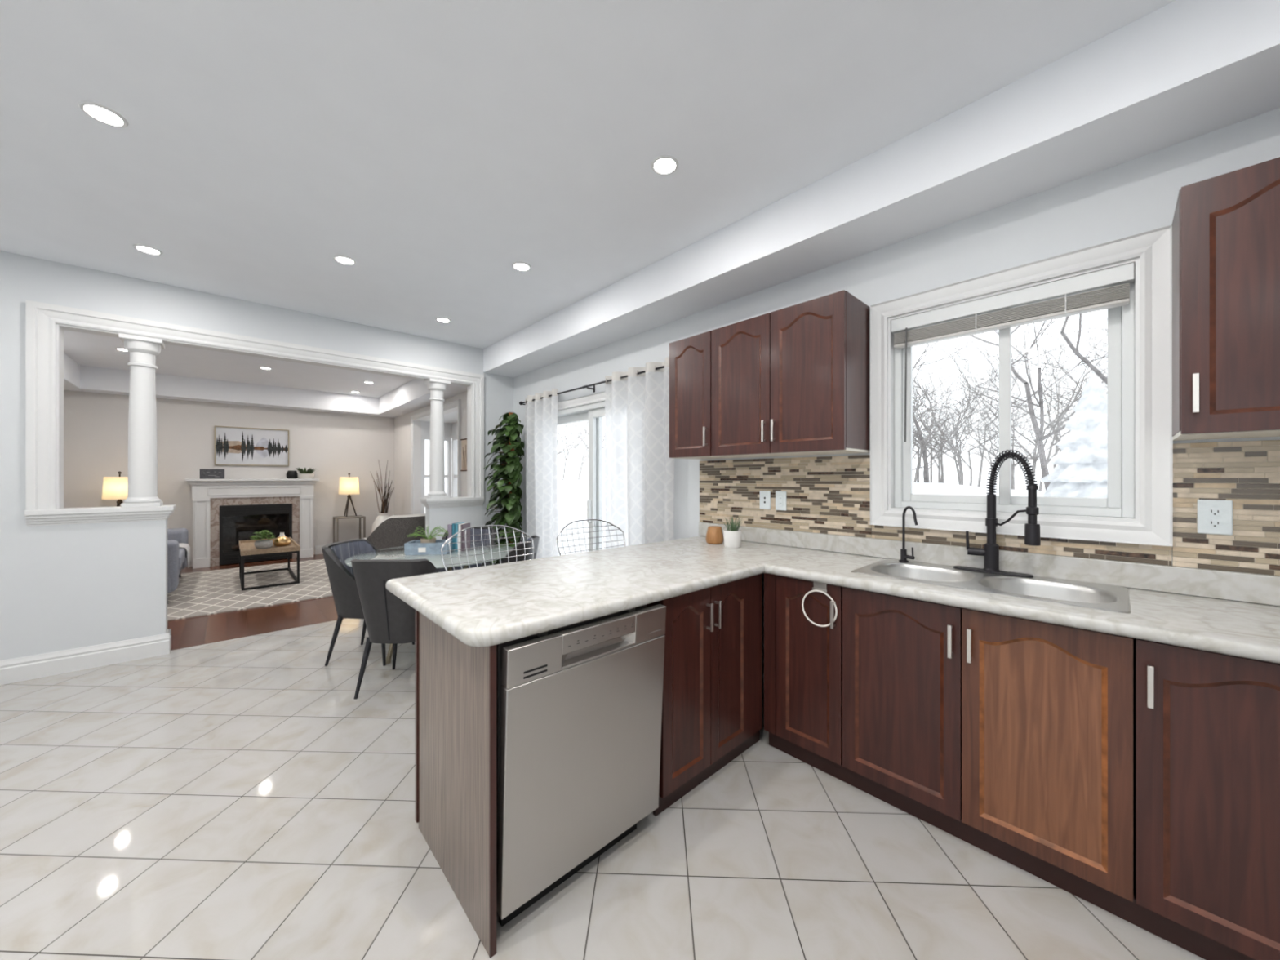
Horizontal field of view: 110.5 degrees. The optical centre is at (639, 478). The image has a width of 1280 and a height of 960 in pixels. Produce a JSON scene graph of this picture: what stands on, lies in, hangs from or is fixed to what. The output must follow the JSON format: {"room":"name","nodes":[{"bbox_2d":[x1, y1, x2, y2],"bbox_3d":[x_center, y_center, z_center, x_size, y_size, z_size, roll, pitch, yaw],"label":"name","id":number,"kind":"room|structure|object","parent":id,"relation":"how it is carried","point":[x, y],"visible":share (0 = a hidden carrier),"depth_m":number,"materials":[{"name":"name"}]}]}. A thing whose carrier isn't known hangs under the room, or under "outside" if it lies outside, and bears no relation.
{"room":"kitchen","nodes":[
{"label":"kitchen","id":0,"kind":"room"},
{"bbox_2d":[63,390,394,566],"bbox_3d":[-6.333,-0.070,7.370,4.270,2.840,0.120,0,0,-43],"label":"wall","id":1,"kind":"structure","parent":0,"point":[336,445],"depth_m":6.99,"materials":[{"name":"white paint"}]},
{"bbox_2d":[214,426,288,466],"bbox_3d":[-6.332,-0.512,7.266,0.920,0.615,0.035,0,0,-43],"label":"painting","id":2,"kind":"object","parent":1,"relation":"attached to","point":[233,446],"visible":1,"depth_m":7.25,"materials":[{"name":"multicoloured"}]},
{"bbox_2d":[0,250,513,660],"bbox_3d":[-3.495,-0.070,3.639,5.240,2.840,0.130,0,0,-43],"label":"wall","id":3,"kind":"structure","parent":0,"point":[64,587],"depth_m":3.19,"materials":[{"name":"white paint"}]},
{"bbox_2d":[0,628,171,684],"bbox_3d":[-3.495,1.272,3.639,5.240,0.155,0.170,0,0,-43],"label":"baseboard","id":4,"kind":"structure","parent":3,"relation":"attached to","point":[46,664],"depth_m":3.12,"materials":[{"name":"white wood"}]},
{"bbox_2d":[24,505,176,525],"bbox_3d":[-3.908,0.269,3.255,0.684,0.107,0.218,0,0,-43],"label":"trim","id":5,"kind":"structure","parent":3,"relation":"attached to","point":[92,514],"depth_m":3.17,"materials":[{"name":"white"}]},
{"bbox_2d":[118,333,164,507],"bbox_3d":[-3.780,-0.420,3.374,0.216,1.271,0.216,0,0,-43],"label":"column","id":6,"kind":"structure","parent":5,"relation":"on","point":[143,350],"depth_m":3.32,"materials":[{"name":"white"}]},
{"bbox_2d":[26,300,484,510],"bbox_3d":[-3.006,-0.485,4.094,3.139,1.401,0.194,0,0,-43],"label":"trim","id":7,"kind":"structure","parent":3,"relation":"attached to","point":[46,323],"depth_m":3.17,"materials":[{"name":"white wood"}]},
{"bbox_2d":[419,496,484,508],"bbox_3d":[-2.086,0.269,4.950,0.629,0.107,0.218,0,0,-43],"label":"trim","id":8,"kind":"structure","parent":3,"relation":"attached to","point":[464,501],"depth_m":4.86,"materials":[{"name":"white"}]},
{"bbox_2d":[423,377,450,498],"bbox_3d":[-2.211,-0.420,4.834,0.216,1.271,0.216,0,0,-43],"label":"column","id":9,"kind":"structure","parent":8,"relation":"on","point":[437,388],"depth_m":4.77,"materials":[{"name":"white"}]},
{"bbox_2d":[63,329,466,417],"bbox_3d":[-4.790,-1.397,5.624,4.150,0.425,4.540,0,0,-43],"label":"ceiling","id":10,"kind":"structure","parent":0,"point":[92,363],"depth_m":6.46,"materials":[{"name":"white paint"}]},
{"bbox_2d":[420,537,435,542],"bbox_3d":[-1.685,0.529,3.530,0.112,0.100,0.112,0,0,-43],"label":"pot","id":11,"kind":"object","parent":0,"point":[424,540],"depth_m":3.49,"materials":[{"name":"beige ceramic"}]},
{"bbox_2d":[394,391,466,515],"bbox_3d":[-3.234,-0.070,7.072,0.139,2.840,4.540,0,0,-43],"label":"wall","id":12,"kind":"structure","parent":0,"point":[402,423],"depth_m":7.94,"materials":[{"name":"white paint"}]},
{"bbox_2d":[186,544,326,567],"bbox_3d":[-4.790,1.272,5.624,4.150,0.155,4.540,0,0,-43],"label":"baseboard","id":13,"kind":"structure","parent":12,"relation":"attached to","point":[318,550],"depth_m":7.86,"materials":[{"name":"white wood"}]},
{"bbox_2d":[0,554,1204,959],"bbox_3d":[-2.512,1.410,2.956,5.750,0.120,11.550,0,0,-43],"label":"floor","id":14,"kind":"structure","parent":0,"point":[232,799],"depth_m":1.60,"materials":[{"name":"beige tile"}]},
{"bbox_2d":[167,559,333,621],"bbox_3d":[-4.998,1.344,5.628,2.750,0.012,2.850,0,0,-43],"label":"rug","id":15,"kind":"object","parent":14,"relation":"on","point":[198,593],"visible":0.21,"depth_m":5.36,"materials":[{"name":"beige fabric"}]},
{"bbox_2d":[167,528,188,604],"bbox_3d":[-5.891,0.939,5.104,0.910,0.803,1.960,0,0,-43],"label":"sofa","id":16,"kind":"object","parent":15,"relation":"on","point":[176,556],"visible":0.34,"depth_m":4.77,"materials":[{"name":"grey fabric"}]},
{"bbox_2d":[178,550,184,569],"bbox_3d":[-5.596,0.952,4.956,0.680,0.168,0.610,0,0,-43],"label":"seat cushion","id":17,"kind":"object","parent":16,"relation":"on","point":[181,554],"depth_m":5.10,"materials":[{"name":"grey fabric"}]},
{"bbox_2d":[178,547,186,559],"bbox_3d":[-6.018,0.952,5.410,0.680,0.168,0.610,0,0,-43],"label":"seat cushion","id":18,"kind":"object","parent":16,"relation":"on","point":[184,549],"depth_m":5.49,"materials":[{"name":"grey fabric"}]},
{"bbox_2d":[178,542,191,568],"bbox_3d":[-6.043,0.985,5.469,0.703,0.273,0.460,0,0,-43],"label":"throw blanket","id":19,"kind":"object","parent":16,"relation":"on","point":[186,546],"visible":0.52,"depth_m":5.66,"materials":[{"name":"white fabric"}]},
{"bbox_2d":[239,537,300,591],"bbox_3d":[-4.939,1.103,5.895,0.562,0.470,1.212,0,0,-43],"label":"coffee table","id":20,"kind":"object","parent":15,"relation":"on","point":[246,548],"visible":0.87,"depth_m":5.61,"materials":[{"name":"brown wood"}]},
{"bbox_2d":[249,530,275,548],"bbox_3d":[-4.839,0.787,5.697,0.264,0.226,0.265,0,0,-43],"label":"potted plant","id":21,"kind":"object","parent":20,"relation":"on","point":[261,544],"visible":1,"depth_m":5.66,"materials":[{"name":"green plant"}]},
{"bbox_2d":[239,537,300,555],"bbox_3d":[-4.939,0.895,5.895,0.562,0.054,1.212,0,0,-43],"label":"table top","id":22,"kind":"object","parent":20,"relation":"on","point":[246,548],"depth_m":5.58,"materials":[{"name":"brown wood"}]},
{"bbox_2d":[272,532,291,546],"bbox_3d":[-4.759,0.812,5.899,0.203,0.176,0.204,0,0,-43],"label":"vase","id":23,"kind":"object","parent":20,"relation":"on","point":[282,540],"visible":0.99,"depth_m":5.85,"materials":[{"name":"brown metal"}]},
{"bbox_2d":[184,478,319,568],"bbox_3d":[-6.205,0.680,7.185,1.615,1.340,0.325,0,0,-43],"label":"fireplace","id":24,"kind":"object","parent":14,"relation":"on","point":[218,530],"visible":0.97,"depth_m":7.10,"materials":[{"name":"white wood"}]},
{"bbox_2d":[200,468,224,479],"bbox_3d":[-6.538,-0.065,6.783,0.274,0.150,0.041,0,0,-43],"label":"sign","id":25,"kind":"object","parent":24,"relation":"on","point":[205,473],"visible":1,"depth_m":6.76,"materials":[{"name":"wood"}]},
{"bbox_2d":[184,478,319,484],"bbox_3d":[-6.205,0.055,7.185,1.615,0.090,0.325,0,0,-43],"label":"mantel shelf","id":26,"kind":"object","parent":24,"relation":"attached to","point":[247,481],"depth_m":7.09,"materials":[{"name":"white wood"}]},
{"bbox_2d":[285,471,297,478],"bbox_3d":[-5.845,-0.058,7.455,0.158,0.135,0.160,0,0,-43],"label":"pot","id":27,"kind":"object","parent":24,"relation":"on","point":[290,474],"visible":0.85,"depth_m":7.40,"materials":[{"name":"black ceramic"}]},
{"bbox_2d":[295,467,315,478],"bbox_3d":[-5.691,-0.088,7.568,0.373,0.196,0.390,0,0,-43],"label":"planter","id":28,"kind":"object","parent":24,"relation":"on","point":[304,474],"visible":0.99,"depth_m":7.49,"materials":[{"name":"white ceramic"}]},
{"bbox_2d":[333,515,365,542],"bbox_3d":[-5.189,1.016,7.917,0.430,0.667,0.380,0,0,-43],"label":"side table","id":29,"kind":"object","parent":14,"relation":"on","point":[337,517],"visible":0.65,"depth_m":7.90,"materials":[{"name":"silver metal"}]},
{"bbox_2d":[338,472,359,516],"bbox_3d":[-5.189,0.294,7.917,0.316,0.774,0.316,0,0,-43],"label":"table lamp","id":30,"kind":"object","parent":29,"relation":"on","point":[348,486],"visible":1,"depth_m":7.81,"materials":[{"name":"beige fabric"}]},
{"bbox_2d":[321,538,414,666],"bbox_3d":[-2.066,0.920,3.400,0.532,0.864,0.516,0,0,0],"label":"dining chair","id":31,"kind":"object","parent":14,"relation":"on","point":[341,577],"visible":0.56,"depth_m":3.20,"materials":[{"name":"grey fabric"}]},
{"bbox_2d":[371,512,388,533],"bbox_3d":[-4.550,0.983,7.855,0.350,0.735,0.350,0,0,-43],"label":"floor vase","id":32,"kind":"object","parent":14,"relation":"on","point":[381,517],"visible":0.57,"depth_m":7.75,"materials":[{"name":"white ceramic"}]},
{"bbox_2d":[377,459,383,513],"bbox_3d":[-4.549,0.205,7.802,0.097,1.071,0.032,0,0,-27],"label":"branch","id":33,"kind":"object","parent":32,"relation":"in","point":[378,460],"visible":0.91,"depth_m":7.80,"materials":[{"name":"brown"}]},
{"bbox_2d":[384,471,390,513],"bbox_3d":[-4.478,0.304,7.869,0.041,0.875,0.112,0,0,31],"label":"branch","id":34,"kind":"object","parent":32,"relation":"in","point":[389,471],"visible":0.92,"depth_m":7.85,"materials":[{"name":"brown"}]},
{"bbox_2d":[363,513,425,559],"bbox_3d":[-2.908,0.888,5.388,0.810,0.930,0.863,0,0,29],"label":"accent chair","id":35,"kind":"object","parent":14,"relation":"on","point":[394,531],"visible":0.2,"depth_m":5.03,"materials":[{"name":"grey fabric"}]},
{"bbox_2d":[351,558,438,699],"bbox_3d":[-1.535,0.920,2.909,0.516,0.864,0.533,0,0,0],"label":"dining chair","id":36,"kind":"object","parent":14,"relation":"on","point":[388,620],"visible":0.66,"depth_m":2.69,"materials":[{"name":"grey fabric"}]},
{"bbox_2d":[415,609,418,822],"bbox_3d":[-0.144,0.898,2.390,1.975,0.864,0.020,0,0,-43],"label":"panel","id":37,"kind":"object","parent":14,"relation":"on","point":[416,611],"visible":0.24,"depth_m":1.71,"materials":[{"name":"brown wood"}]},
{"bbox_2d":[344,542,512,663],"bbox_3d":[-1.600,0.972,3.479,1.192,0.763,1.192,0,0,-43],"label":"dining table","id":38,"kind":"object","parent":14,"relation":"on","point":[399,551],"visible":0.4,"depth_m":3.38,"materials":[{"name":"clear glass"}]},
{"bbox_2d":[404,539,452,555],"bbox_3d":[-1.665,0.546,3.519,0.312,0.088,0.202,0,0,-8],"label":"planter box","id":39,"kind":"object","parent":38,"relation":"on","point":[414,547],"visible":0.77,"depth_m":3.42,"materials":[{"name":"blue wood"}]},
{"bbox_2d":[407,525,448,542],"bbox_3d":[-1.663,0.481,3.534,0.352,0.196,0.280,0,0,26],"label":"potted fern","id":40,"kind":"object","parent":39,"relation":"in","point":[430,539],"visible":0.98,"depth_m":3.52,"materials":[{"name":"green plant"}]},
{"bbox_2d":[447,522,455,542],"bbox_3d":[-1.538,0.482,3.660,0.034,0.215,0.150,0,0,0],"label":"book","id":41,"kind":"object","parent":38,"relation":"on","point":[449,526],"visible":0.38,"depth_m":3.58,"materials":[{"name":"grey paper"}]},
{"bbox_2d":[452,521,462,551],"bbox_3d":[-1.508,0.479,3.660,0.022,0.222,0.150,0,0,0],"label":"book","id":42,"kind":"object","parent":38,"relation":"on","point":[453,524],"visible":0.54,"depth_m":3.58,"materials":[{"name":"teal paper"}]},
{"bbox_2d":[454,521,465,551],"bbox_3d":[-1.483,0.479,3.660,0.024,0.222,0.150,0,0,0],"label":"book","id":43,"kind":"object","parent":38,"relation":"on","point":[455,524],"visible":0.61,"depth_m":3.58,"materials":[{"name":"teal paper"}]},
{"bbox_2d":[457,522,467,551],"bbox_3d":[-1.458,0.482,3.660,0.022,0.216,0.150,0,0,0],"label":"book","id":44,"kind":"object","parent":38,"relation":"on","point":[459,525],"visible":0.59,"depth_m":3.58,"materials":[{"name":"white paper"}]},
{"bbox_2d":[461,523,470,551],"bbox_3d":[-1.436,0.483,3.660,0.018,0.214,0.150,0,0,0],"label":"book","id":45,"kind":"object","parent":38,"relation":"on","point":[466,525],"visible":0.86,"depth_m":3.63,"materials":[{"name":"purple paper"}]},
{"bbox_2d":[418,612,496,958],"bbox_3d":[-0.631,0.908,1.486,0.019,0.884,0.635,0,0,-43],"label":"end panel","id":46,"kind":"object","parent":14,"relation":"on","point":[457,680],"visible":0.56,"depth_m":1.40,"materials":[{"name":"brown wood"}]},
{"bbox_2d":[434,527,496,572],"bbox_3d":[-1.660,0.920,4.191,0.516,0.864,0.533,0,0,0],"label":"dining chair","id":47,"kind":"object","parent":14,"relation":"on","point":[477,531],"visible":0.12,"depth_m":4.35,"materials":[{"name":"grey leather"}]},
{"bbox_2d":[440,524,533,571],"bbox_3d":[-0.778,0.822,2.560,0.582,1.056,0.566,0,0,-43],"label":"stool","id":48,"kind":"object","parent":14,"relation":"on","point":[488,526],"visible":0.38,"depth_m":2.74,"materials":[{"name":"silver metal"}]},
{"bbox_2d":[483,412,524,564],"bbox_3d":[-1.528,0.308,4.926,0.522,2.083,0.556,0,0,8],"label":"climbing plant","id":49,"kind":"object","parent":14,"relation":"on","point":[509,468],"visible":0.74,"depth_m":4.82,"materials":[{"name":"green plant"}]},
{"bbox_2d":[497,535,539,564],"bbox_3d":[-1.109,0.920,3.620,0.532,0.864,0.516,0,0,0],"label":"dining chair","id":50,"kind":"object","parent":14,"relation":"on","point":[535,539],"visible":0.27,"depth_m":3.42,"materials":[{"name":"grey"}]},
{"bbox_2d":[496,604,666,926],"bbox_3d":[-0.339,0.913,1.678,0.640,0.874,0.601,0,0,-43],"label":"dishwasher","id":51,"kind":"object","parent":14,"relation":"on","point":[579,705],"visible":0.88,"depth_m":1.42,"materials":[{"name":"grey metal"}]},
{"bbox_2d":[555,519,625,555],"bbox_3d":[-0.198,0.822,2.943,0.582,1.056,0.566,0,0,-43],"label":"stool","id":52,"kind":"object","parent":14,"relation":"on","point":[588,520],"visible":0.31,"depth_m":3.12,"materials":[{"name":"silver metal"}]},
{"bbox_2d":[646,573,761,816],"bbox_3d":[0.178,0.910,2.200,0.755,0.880,0.614,0,0,-43],"label":"base cabinet","id":53,"kind":"object","parent":14,"relation":"on","point":[712,701],"visible":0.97,"depth_m":1.94,"materials":[{"name":"brown wood"}]},
{"bbox_2d":[764,573,845,782],"bbox_3d":[0.939,0.910,2.256,0.574,0.880,0.385,0,0,-43],"label":"base cabinet","id":54,"kind":"object","parent":14,"relation":"on","point":[803,660],"visible":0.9,"depth_m":2.08,"materials":[{"name":"brown wood"}]},
{"bbox_2d":[801,582,837,626],"bbox_3d":[0.821,0.572,2.015,0.041,0.197,0.164,0,0,-43],"label":"towel ring","id":55,"kind":"object","parent":54,"relation":"hanging from","point":[818,587],"visible":0.93,"depth_m":2.00,"materials":[{"name":"silver metal"}]},
{"bbox_2d":[842,586,1133,924],"bbox_3d":[1.361,0.910,1.802,0.574,0.880,0.854,0,0,-43],"label":"base cabinet","id":56,"kind":"object","parent":14,"relation":"on","point":[1012,738],"visible":0.98,"depth_m":1.55,"materials":[{"name":"brown wood"}]},
{"bbox_2d":[1133,638,1279,959],"bbox_3d":[1.958,0.910,1.160,0.574,0.880,0.900,0,0,-43],"label":"base cabinet","id":57,"kind":"object","parent":14,"relation":"on","point":[1206,724],"visible":0.94,"depth_m":1.22,"materials":[{"name":"brown wood"}]},
{"bbox_2d":[386,536,1279,663],"bbox_3d":[0.941,0.444,1.203,2.061,0.048,3.680,0,0,-43],"label":"countertop","id":58,"kind":"structure","parent":57,"relation":"on","point":[491,605],"depth_m":1.60,"materials":[{"name":"beige stone"}]},
{"bbox_2d":[706,525,724,544],"bbox_3d":[0.481,0.365,2.859,0.114,0.109,0.114,0,0,-43],"label":"jar","id":59,"kind":"object","parent":58,"relation":"on","point":[714,535],"visible":1,"depth_m":2.82,"materials":[{"name":"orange wood"}]},
{"bbox_2d":[722,515,742,547],"bbox_3d":[0.565,0.322,2.715,0.156,0.196,0.136,0,0,-43],"label":"potted plant","id":60,"kind":"object","parent":58,"relation":"on","point":[732,536],"visible":1,"depth_m":2.67,"materials":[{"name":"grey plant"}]},
{"bbox_2d":[898,506,917,562],"bbox_3d":[1.326,0.277,2.180,0.042,0.280,0.110,0,0,-18],"label":"tap","id":61,"kind":"object","parent":58,"relation":"on","point":[904,556],"visible":1,"depth_m":2.20,"materials":[{"name":"black metal"}]},
{"bbox_2d":[698,522,1279,606],"bbox_3d":[1.688,0.371,1.899,0.020,0.098,3.680,0,0,-43],"label":"upstand","id":62,"kind":"object","parent":58,"relation":"on","point":[1259,588],"visible":1,"depth_m":1.82,"materials":[{"name":"beige stone"}]},
{"bbox_2d":[851,558,1130,613],"bbox_3d":[1.400,0.508,1.840,0.478,0.184,0.846,0,0,-43],"label":"sink","id":63,"kind":"object","parent":58,"relation":"in","point":[1083,594],"visible":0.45,"depth_m":1.81,"materials":[{"name":"silver metal"}]},
{"bbox_2d":[953,448,1040,577],"bbox_3d":[1.569,0.147,1.936,0.132,0.538,0.328,0,0,-23],"label":"kitchen faucet","id":64,"kind":"object","parent":58,"relation":"on","point":[990,552],"visible":1,"depth_m":1.94,"materials":[{"name":"black metal"}]},
{"bbox_3d":[-7.147,1.016,6.094,0.430,0.667,0.380,0,0,-43],"label":"side table","id":65,"kind":"object","parent":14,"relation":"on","visible":0},
{"bbox_2d":[101,471,128,506],"bbox_3d":[-7.147,0.294,6.094,0.316,0.774,0.316,0,0,-43],"label":"table lamp","id":66,"kind":"object","parent":65,"relation":"on","point":[113,487],"visible":0.8,"depth_m":5.98,"materials":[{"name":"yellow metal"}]},
{"bbox_2d":[0,0,1279,377],"bbox_3d":[-1.108,-1.415,1.073,5.240,0.389,6.880,0,0,-43],"label":"ceiling","id":67,"kind":"structure","parent":0,"point":[437,147],"depth_m":1.83,"materials":[{"name":"white paint"}]},
{"bbox_2d":[78,100,128,128],"bbox_3d":[-2.195,-1.487,1.817,0.132,0.006,0.132,0,0,-43],"label":"recessed light","id":68,"kind":"object","parent":67,"relation":"in","point":[104,114],"visible":1,"depth_m":1.81,"materials":[{"name":"white"}]},
{"bbox_2d":[84,105,123,124],"bbox_3d":[-2.195,-1.487,1.817,0.102,0.001,0.102,0,0,-43],"label":"diffuser","id":69,"kind":"object","parent":68,"relation":"attached to","point":[102,114],"depth_m":1.82,"materials":[{"name":"white plastic"}]},
{"bbox_2d":[133,244,162,255],"bbox_3d":[-3.205,-1.487,2.891,0.132,0.006,0.132,0,0,-43],"label":"recessed light","id":70,"kind":"object","parent":67,"relation":"in","point":[146,249],"visible":1,"depth_m":2.88,"materials":[{"name":"white"}]},
{"bbox_2d":[136,246,159,253],"bbox_3d":[-3.205,-1.487,2.891,0.102,0.001,0.102,0,0,-43],"label":"diffuser","id":71,"kind":"object","parent":70,"relation":"attached to","point":[143,248],"depth_m":2.89,"materials":[{"name":"white plastic"}]},
{"bbox_2d":[333,255,355,265],"bbox_3d":[-2.016,-1.487,3.031,0.132,0.006,0.132,0,0,-43],"label":"recessed light","id":72,"kind":"object","parent":67,"relation":"in","point":[343,260],"visible":1,"depth_m":3.02,"materials":[{"name":"white"}]},
{"bbox_2d":[335,257,353,263],"bbox_3d":[-2.016,-1.487,3.031,0.102,0.001,0.102,0,0,-43],"label":"diffuser","id":73,"kind":"object","parent":72,"relation":"attached to","point":[342,260],"depth_m":3.04,"materials":[{"name":"white plastic"}]},
{"bbox_2d":[435,317,450,322],"bbox_3d":[-1.852,-1.487,4.178,0.132,0.006,0.132,0,0,-43],"label":"recessed light","id":74,"kind":"object","parent":67,"relation":"in","point":[438,319],"visible":1,"depth_m":4.17,"materials":[{"name":"white"}]},
{"bbox_2d":[437,318,448,322],"bbox_3d":[-1.852,-1.487,4.178,0.102,0.001,0.102,0,0,-43],"label":"diffuser","id":75,"kind":"object","parent":74,"relation":"attached to","point":[439,319],"depth_m":4.18,"materials":[{"name":"white plastic"}]},
{"bbox_2d":[511,262,531,271],"bbox_3d":[-0.833,-1.487,3.122,0.132,0.006,0.132,0,0,-43],"label":"recessed light","id":76,"kind":"object","parent":67,"relation":"in","point":[520,266],"visible":1,"depth_m":3.12,"materials":[{"name":"white"}]},
{"bbox_2d":[514,263,528,270],"bbox_3d":[-0.833,-1.487,3.122,0.102,0.001,0.102,0,0,-43],"label":"diffuser","id":77,"kind":"object","parent":76,"relation":"attached to","point":[519,266],"depth_m":3.12,"materials":[{"name":"white plastic"}]},
{"bbox_2d":[651,155,678,175],"bbox_3d":[0.118,-1.487,2.111,0.132,0.006,0.132,0,0,-43],"label":"recessed light","id":78,"kind":"object","parent":67,"relation":"in","point":[664,165],"visible":1,"depth_m":2.10,"materials":[{"name":"white"}]},
{"bbox_2d":[653,158,675,173],"bbox_3d":[0.118,-1.487,2.111,0.102,0.001,0.102,0,0,-43],"label":"diffuser","id":79,"kind":"object","parent":78,"relation":"attached to","point":[664,165],"depth_m":2.11,"materials":[{"name":"white plastic"}]},
{"bbox_2d":[421,107,1279,686],"bbox_3d":[-0.165,-0.070,4.354,0.650,2.840,10.400,0,0,-43],"label":"wall","id":80,"kind":"structure","parent":0,"point":[1139,195],"depth_m":2.08,"materials":[{"name":"white paint"}]},
{"bbox_2d":[410,399,460,515],"bbox_3d":[-3.001,0.125,7.289,0.802,2.450,2.220,0,0,-43],"label":"window","id":81,"kind":"structure","parent":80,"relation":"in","point":[453,444],"depth_m":7.88,"materials":[{"name":"white"}]},
{"bbox_2d":[557,391,604,551],"bbox_3d":[-0.499,0.282,4.344,0.172,2.135,1.950,0,0,-43],"label":"door","id":82,"kind":"structure","parent":80,"relation":"in","point":[569,411],"depth_m":4.29,"materials":[{"name":"white"}]},
{"bbox_2d":[519,365,664,404],"bbox_3d":[-0.503,-0.843,4.190,0.105,0.066,2.488,0,0,-43],"label":"curtain rod","id":83,"kind":"object","parent":80,"relation":"attached to","point":[662,366],"visible":0.51,"depth_m":4.13,"materials":[{"name":"black metal"}]},
{"bbox_2d":[524,388,558,559],"bbox_3d":[-1.060,0.211,4.743,0.110,2.237,0.690,0,0,-43],"label":"curtain","id":84,"kind":"object","parent":83,"relation":"hanging from","point":[540,415],"visible":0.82,"depth_m":4.73,"materials":[{"name":"white fabric"}]},
{"bbox_2d":[604,356,674,549],"bbox_3d":[-0.024,0.211,3.628,0.110,2.237,0.856,0,0,-43],"label":"curtain","id":85,"kind":"object","parent":83,"relation":"hanging from","point":[639,468],"visible":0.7,"depth_m":3.62,"materials":[{"name":"white fabric"}]},
{"bbox_2d":[669,330,737,459],"bbox_3d":[0.427,-0.529,3.001,0.360,0.785,0.360,0,0,-43],"label":"upper cabinet","id":86,"kind":"object","parent":80,"relation":"attached to","point":[690,357],"visible":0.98,"depth_m":2.90,"materials":[{"name":"brown wood"}]},
{"bbox_2d":[711,289,870,457],"bbox_3d":[0.830,-0.529,2.568,0.360,0.785,0.816,0,0,-43],"label":"upper cabinet","id":87,"kind":"object","parent":80,"relation":"attached to","point":[794,380],"visible":1,"depth_m":2.38,"materials":[{"name":"brown wood"}]},
{"bbox_2d":[699,440,1279,575],"bbox_3d":[1.693,0.098,1.903,0.008,0.448,3.680,0,0,-43],"label":"backsplash","id":88,"kind":"structure","parent":80,"relation":"attached to","point":[826,495],"depth_m":1.82,"materials":[{"name":"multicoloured tile"}]},
{"bbox_2d":[760,490,770,509],"bbox_3d":[0.802,0.141,2.848,0.008,0.120,0.078,0,0,-43],"label":"wall outlet","id":89,"kind":"object","parent":88,"relation":"attached to","point":[765,495],"visible":1,"depth_m":2.84,"materials":[{"name":"white plastic"}]},
{"bbox_2d":[775,491,786,511],"bbox_3d":[0.878,0.141,2.765,0.011,0.120,0.074,0,0,-43],"label":"light switch","id":90,"kind":"object","parent":88,"relation":"attached to","point":[780,496],"visible":1,"depth_m":2.76,"materials":[{"name":"white plastic"}]},
{"bbox_2d":[1197,499,1232,535],"bbox_3d":[2.009,0.136,1.551,0.009,0.120,0.076,0,0,-43],"label":"wall outlet","id":91,"kind":"object","parent":88,"relation":"attached to","point":[1214,516],"visible":1,"depth_m":1.55,"materials":[{"name":"white plastic"}]},
{"bbox_2d":[1206,506,1222,515],"bbox_3d":[2.006,0.116,1.549,0.003,0.034,0.034,0,0,-43],"label":"socket","id":92,"kind":"object","parent":91,"relation":"attached to","point":[1211,511],"depth_m":1.55,"materials":[{"name":"white plastic"}]},
{"bbox_2d":[1207,518,1222,527],"bbox_3d":[2.006,0.156,1.549,0.003,0.034,0.034,0,0,-43],"label":"socket","id":93,"kind":"object","parent":91,"relation":"attached to","point":[1211,522],"depth_m":1.55,"materials":[{"name":"white plastic"}]},
{"bbox_2d":[870,225,1173,546],"bbox_3d":[1.639,-0.335,2.043,0.167,1.166,1.034,0,0,-43],"label":"window","id":94,"kind":"structure","parent":80,"relation":"in","point":[1139,502],"depth_m":1.82,"materials":[{"name":"white wood"}]},
{"bbox_2d":[891,262,1134,441],"bbox_3d":[1.614,-0.505,2.019,0.066,0.641,0.850,0,0,-43],"label":"window blind","id":95,"kind":"object","parent":94,"relation":"attached to","point":[1108,288],"visible":1,"depth_m":1.95,"materials":[{"name":"white plastic"}]},
{"bbox_2d":[1171,156,1279,440],"bbox_3d":[2.111,-0.529,1.191,0.360,0.785,0.859,0,0,-43],"label":"upper cabinet","id":96,"kind":"object","parent":80,"relation":"attached to","point":[1226,227],"visible":1,"depth_m":1.34,"materials":[{"name":"brown wood"}]},
{"label":"outside","id":97,"kind":"structure","parent":0,"visible":0},
{"bbox_2d":[424,475,1107,555],"bbox_3d":[7.808,0.735,15.463,27.000,1.731,40.000,0,0,-43],"label":"snow","id":98,"kind":"object","parent":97,"point":[572,495],"visible":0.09,"depth_m":9.97,"materials":[{"name":"white snow"}]},
{"bbox_2d":[557,319,1107,491],"bbox_3d":[5.489,-2.226,18.761,14.012,5.378,32.191,0,0,-39],"label":"bare trees","id":99,"kind":"object","parent":98,"relation":"on","point":[954,434],"visible":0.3,"depth_m":9.94,"materials":[{"name":"grey plant"}]},
{"bbox_2d":[912,335,978,482],"bbox_3d":[5.932,-2.547,10.276,5.408,5.401,2.963,0,0,-41],"label":"tree","id":100,"kind":"object","parent":98,"relation":"on","point":[924,453],"visible":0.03,"depth_m":9.96,"materials":[{"name":"grey plant"}]},
{"bbox_2d":[953,311,1107,489],"bbox_3d":[6.062,-1.987,7.174,4.866,4.608,4.011,0,0,10],"label":"tree","id":101,"kind":"object","parent":98,"relation":"on","point":[1038,432],"visible":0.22,"depth_m":7.21,"materials":[{"name":"grey plant"}]},
{"bbox_2d":[1040,371,1107,497],"bbox_3d":[5.740,-0.420,5.599,1.160,1.850,1.096,0,0,-43],"label":"evergreen","id":102,"kind":"object","parent":98,"relation":"on","point":[1081,470],"visible":0.71,"depth_m":5.48,"materials":[{"name":"white plant"}]},
{"bbox_2d":[1060,313,1107,385],"bbox_3d":[5.974,-2.019,5.864,4.254,4.992,2.694,0,0,1],"label":"branch","id":103,"kind":"object","parent":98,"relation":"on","point":[1103,377],"visible":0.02,"depth_m":5.99,"materials":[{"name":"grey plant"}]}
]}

